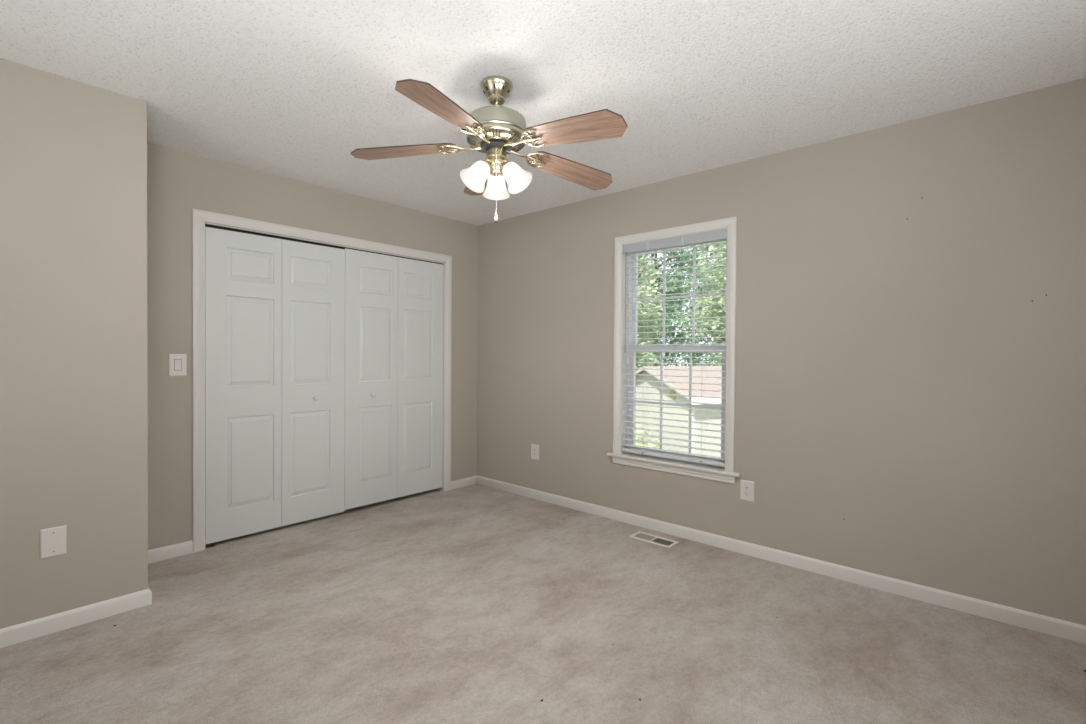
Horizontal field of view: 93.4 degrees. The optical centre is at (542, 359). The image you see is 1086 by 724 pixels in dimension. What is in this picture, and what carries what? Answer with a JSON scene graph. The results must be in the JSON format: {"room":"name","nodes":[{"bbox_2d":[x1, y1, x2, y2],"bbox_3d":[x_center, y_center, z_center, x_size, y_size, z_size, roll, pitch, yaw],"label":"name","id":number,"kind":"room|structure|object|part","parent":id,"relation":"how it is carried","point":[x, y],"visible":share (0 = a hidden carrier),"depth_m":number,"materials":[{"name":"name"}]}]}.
{"room":"empty bedroom","nodes":[
{"label":"empty bedroom","id":0,"kind":"room"},
{"bbox_2d":[0,58,147,628],"bbox_3d":[-2.628,-0.026,2.225,0.710,2.440,1.326,1,1,42],"label":"wall","id":1,"kind":"structure","parent":0,"point":[74,425],"depth_m":2.28,"materials":[{"name":"paint"}]},
{"bbox_2d":[40,525,66,558],"bbox_3d":[-2.146,0.800,2.243,0.007,0.127,0.083,1,1,42],"label":"blank wall plate","id":2,"kind":"object","parent":1,"relation":"attached to","point":[53,541],"visible":1,"depth_m":2.24,"materials":[{"name":"white plastic"}]},
{"bbox_2d":[0,589,151,647],"bbox_3d":[-2.361,1.160,2.003,0.013,0.076,1.339,1,1,42],"label":"baseboard","id":3,"kind":"structure","parent":1,"relation":"attached to","point":[29,630],"depth_m":2.29,"materials":[{"name":"white paint"}]},
{"bbox_2d":[147,143,477,549],"bbox_3d":[-1.536,-0.038,3.902,0.110,2.440,2.630,1,1,42],"label":"wall","id":4,"kind":"structure","parent":0,"point":[178,182],"depth_m":3.15,"materials":[{"name":"paint"}]},
{"bbox_2d":[148,540,192,563],"bbox_3d":[-2.263,1.149,3.016,0.013,0.076,0.332,1,1,42],"label":"baseboard","id":5,"kind":"structure","parent":4,"relation":"attached to","point":[179,549],"depth_m":3.05,"materials":[{"name":"white paint"}]},
{"bbox_2d":[169,354,186,375],"bbox_3d":[-2.195,0.033,3.074,0.010,0.132,0.090,1,1,42],"label":"light switch","id":6,"kind":"object","parent":4,"relation":"attached to","point":[177,362],"visible":1,"depth_m":3.07,"materials":[{"name":"white plastic"}]},
{"bbox_2d":[205,227,344,543],"bbox_3d":[-1.802,0.159,3.532,0.066,1.999,0.911,1,1,42],"label":"door","id":7,"kind":"structure","parent":4,"relation":"in","point":[275,308],"depth_m":3.48,"materials":[{"name":"white paint"}]},
{"bbox_2d":[192,208,451,552],"bbox_3d":[-1.527,0.128,3.903,0.126,2.108,1.979,1,1,42],"label":"trim","id":8,"kind":"structure","parent":4,"relation":"attached to","point":[200,218],"depth_m":3.19,"materials":[{"name":"white paint"}]},
{"bbox_2d":[344,248,442,509],"bbox_3d":[-1.193,0.145,4.216,0.066,1.998,0.915,1,1,42],"label":"door","id":9,"kind":"structure","parent":4,"relation":"in","point":[394,305],"depth_m":4.18,"materials":[{"name":"white paint"}]},
{"bbox_2d":[451,475,476,489],"bbox_3d":[-0.729,1.140,4.737,0.013,0.076,0.318,1,1,42],"label":"baseboard","id":10,"kind":"structure","parent":4,"relation":"attached to","point":[464,482],"depth_m":4.73,"materials":[{"name":"white paint"}]},
{"bbox_2d":[0,484,1085,723],"bbox_3d":[-0.606,1.307,2.192,5.588,0.200,4.256,1,1,42],"label":"floor","id":11,"kind":"structure","parent":0,"point":[476,603],"depth_m":2.18,"materials":[{"name":"carpet"}]},
{"bbox_2d":[629,531,678,547],"bbox_3d":[0.737,1.199,3.408,0.300,0.006,0.132,1,1,42],"label":"floor vent","id":12,"kind":"object","parent":11,"relation":"in","point":[646,537],"visible":1,"depth_m":3.40,"materials":[{"name":"beige metal"}]},
{"bbox_2d":[0,0,1085,225],"bbox_3d":[-0.797,-1.326,1.477,6.988,0.200,6.356,1,1,42],"label":"ceiling","id":13,"kind":"structure","parent":0,"point":[290,89],"depth_m":2.16,"materials":[{"name":"white paint"}]},
{"bbox_2d":[351,75,627,222],"bbox_3d":[-0.174,-0.916,2.263,1.219,0.630,1.260,1,1,42],"label":"ceiling fan","id":14,"kind":"object","parent":13,"relation":"hanging from","point":[496,131],"visible":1,"depth_m":2.22,"materials":[{"name":"gold metal"}]},
{"bbox_3d":[-0.623,-0.940,2.307,0.477,0.006,0.138,-4,4,3],"label":"blade","id":15,"kind":"part","parent":14,"relation":"part of","materials":[{"name":"brown wood"}]},
{"bbox_3d":[-0.369,-0.936,1.905,0.138,0.006,0.477,5,6,22],"label":"blade","id":16,"kind":"part","parent":14,"relation":"part of","materials":[{"name":"brown wood"}]},
{"bbox_3d":[-0.363,-0.945,2.296,0.213,0.022,0.102,-4,4,3],"label":"blade arm","id":17,"kind":"part","parent":14,"relation":"part of","materials":[{"name":"gold metal"}]},
{"bbox_3d":[-0.269,-0.943,2.146,0.102,0.022,0.213,5,6,22],"label":"blade arm","id":18,"kind":"part","parent":14,"relation":"part of","materials":[{"name":"gold metal"}]},
{"bbox_3d":[-0.281,-0.816,2.239,0.127,0.106,0.127,43,-23,-28],"label":"lamp shade","id":19,"kind":"part","parent":14,"relation":"part of","materials":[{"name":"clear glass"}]},
{"bbox_3d":[-0.281,-0.815,2.238,0.047,0.072,0.047,43,-23,-28],"label":"bulb","id":20,"kind":"part","parent":14,"relation":"part of","materials":[{"name":"white glass"}]},
{"bbox_3d":[-0.323,-0.949,2.688,0.138,0.006,0.477,-6,-1,-16],"label":"blade","id":21,"kind":"part","parent":14,"relation":"part of","materials":[{"name":"brown wood"}]},
{"bbox_3d":[-0.208,-0.976,2.288,0.269,0.045,0.269,1,1,42],"label":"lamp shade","id":22,"kind":"part","parent":14,"relation":"part of","materials":[{"name":"gold metal"}]},
{"bbox_3d":[-0.205,-0.773,2.244,0.003,0.254,0.008,0,1,-10],"label":"pull chain","id":23,"kind":"part","parent":14,"relation":"part of","materials":[{"name":"white paint"}]},
{"bbox_3d":[-0.217,-0.817,2.378,0.127,0.106,0.127,0,38,-5],"label":"lamp shade","id":24,"kind":"part","parent":14,"relation":"part of","materials":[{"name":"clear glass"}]},
{"bbox_3d":[-0.128,-0.814,2.253,0.047,0.072,0.047,-40,-15,20],"label":"bulb","id":25,"kind":"part","parent":14,"relation":"part of","materials":[{"name":"white glass"}]},
{"bbox_3d":[-0.129,-0.815,2.253,0.127,0.106,0.127,-40,-15,20],"label":"lamp shade","id":26,"kind":"part","parent":14,"relation":"part of","materials":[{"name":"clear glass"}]},
{"bbox_3d":[-0.090,-0.934,2.189,0.213,0.022,0.102,10,-16,38],"label":"blade arm","id":27,"kind":"part","parent":14,"relation":"part of","materials":[{"name":"gold metal"}]},
{"bbox_3d":[-0.076,-0.939,2.368,0.213,0.022,0.102,7,-21,-32],"label":"blade arm","id":28,"kind":"part","parent":14,"relation":"part of","materials":[{"name":"gold metal"}]},
{"bbox_3d":[0.142,-0.924,2.510,0.477,0.006,0.138,7,-21,-32],"label":"blade","id":29,"kind":"part","parent":14,"relation":"part of","materials":[{"name":"brown wood"}]},
{"bbox_3d":[0.116,-0.910,2.032,0.477,0.006,0.138,10,-16,38],"label":"blade","id":30,"kind":"part","parent":14,"relation":"part of","materials":[{"name":"brown wood"}]},
{"bbox_2d":[477,78,1085,625],"bbox_3d":[0.769,-0.021,3.710,5.588,2.440,0.150,1,1,42],"label":"wall","id":31,"kind":"structure","parent":0,"point":[901,380],"depth_m":2.72,"materials":[{"name":"paint"}]},
{"bbox_2d":[531,444,538,459],"bbox_3d":[-0.069,0.787,4.354,0.090,0.126,0.008,1,1,42],"label":"wall outlet","id":32,"kind":"object","parent":31,"relation":"attached to","point":[534,448],"visible":1,"depth_m":4.35,"materials":[{"name":"white plastic"}]},
{"bbox_2d":[607,216,740,483],"bbox_3d":[0.917,-0.061,3.566,0.992,1.678,0.202,1,1,42],"label":"window","id":33,"kind":"structure","parent":31,"relation":"in","point":[726,474],"depth_m":3.56,"materials":[{"name":"white paint"}]},
{"bbox_2d":[622,229,726,466],"bbox_3d":[0.889,-0.077,3.534,0.782,1.522,0.070,1,1,42],"label":"window blind","id":34,"kind":"object","parent":33,"relation":"attached to","point":[721,234],"visible":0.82,"depth_m":3.49,"materials":[{"name":"grey"}]},
{"bbox_3d":[0.624,-0.395,3.732,0.012,0.785,0.002,1,1,42],"label":"lift cord","id":35,"kind":"part","parent":34,"relation":"part of","materials":[{"name":"white fabric"}]},
{"bbox_3d":[0.733,-0.064,3.684,0.010,1.455,0.051,1,1,42],"label":"ladder cord","id":36,"kind":"part","parent":34,"relation":"part of","materials":[{"name":"grey plastic"}]},
{"bbox_3d":[0.890,0.672,3.549,0.772,0.024,0.049,1,1,42],"label":"rail","id":37,"kind":"part","parent":34,"relation":"part of","materials":[{"name":"grey"}]},
{"bbox_3d":[1.062,-0.058,3.392,0.010,1.455,0.051,1,1,42],"label":"ladder cord","id":38,"kind":"part","parent":34,"relation":"part of","materials":[{"name":"grey plastic"}]},
{"bbox_3d":[0.951,-0.061,3.604,0.782,1.553,0.100,1,1,42],"label":"frame","id":39,"kind":"part","parent":33,"relation":"part of","materials":[{"name":"white plastic"}]},
{"bbox_3d":[0.931,0.299,3.588,0.748,0.792,0.030,1,1,42],"label":"sash","id":40,"kind":"part","parent":33,"relation":"part of","materials":[{"name":"white plastic"}]},
{"bbox_3d":[0.958,-0.442,3.604,0.748,0.762,0.028,1,1,42],"label":"sash","id":41,"kind":"part","parent":33,"relation":"part of","materials":[{"name":"white plastic"}]},
{"bbox_2d":[740,479,753,501],"bbox_3d":[1.263,0.814,3.168,0.086,0.126,0.008,1,1,42],"label":"wall outlet","id":42,"kind":"object","parent":31,"relation":"attached to","point":[746,487],"visible":1,"depth_m":3.17,"materials":[{"name":"white plastic"}]},
{"bbox_2d":[477,476,1085,643],"bbox_3d":[1.024,1.166,3.379,4.438,0.076,0.013,1,1,42],"label":"baseboard","id":43,"kind":"structure","parent":31,"relation":"attached to","point":[1056,627],"depth_m":2.84,"materials":[{"name":"white paint"}]},
{"label":"outside","id":44,"kind":"structure","parent":0,"visible":0},
{"bbox_3d":[19.927,3.808,44.986,150.000,0.300,86.344,1,1,42],"label":"ground","id":45,"kind":"structure","parent":44,"visible":0},
{"bbox_2d":[635,424,659,447],"bbox_3d":[2.602,3.061,15.911,2.271,2.172,2.755,1,1,42],"label":"shrub","id":46,"kind":"object","parent":45,"relation":"on","point":[637,431],"visible":0.02,"depth_m":15.68,"materials":[{"name":"green plant"}]},
{"bbox_2d":[636,255,666,370],"bbox_3d":[3.981,-1.938,25.231,4.532,11.450,4.124,0,1,-5],"label":"leafy tree","id":47,"kind":"object","parent":45,"relation":"on","point":[653,360],"visible":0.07,"depth_m":25.05,"materials":[{"name":"green plant"}]},
{"bbox_2d":[636,246,704,367],"bbox_3d":[6.680,-3.353,30.295,5.644,14.197,5.890,1,1,42],"label":"leafy tree","id":48,"kind":"object","parent":45,"relation":"on","point":[668,332],"visible":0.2,"depth_m":29.05,"materials":[{"name":"green plant"}]},
{"bbox_2d":[635,366,721,456],"bbox_3d":[6.969,2.051,19.452,7.580,3.620,5.010,0,1,-24],"label":"house","id":49,"kind":"structure","parent":45,"relation":"on","point":[639,371],"depth_m":17.03,"materials":[{"name":"grey"}]},
{"bbox_2d":[669,391,675,400],"bbox_3d":[4.263,1.198,16.872,0.040,0.340,0.340,0,1,-24],"label":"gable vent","id":50,"kind":"object","parent":49,"relation":"attached to","point":[671,397],"depth_m":16.86,"materials":[{"name":"beige"}]},
{"bbox_2d":[674,243,725,365],"bbox_3d":[13.810,-4.266,38.690,7.564,15.924,8.212,1,1,24],"label":"leafy tree","id":51,"kind":"object","parent":45,"relation":"on","point":[698,275],"visible":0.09,"depth_m":38.05,"materials":[{"name":"green plant"}]},
{"bbox_2d":[685,241,725,365],"bbox_3d":[10.103,-2.192,25.646,5.538,12.027,4.803,1,1,42],"label":"leafy tree","id":52,"kind":"object","parent":45,"relation":"on","point":[723,246],"visible":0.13,"depth_m":26.23,"materials":[{"name":"green plant"}]}
]}

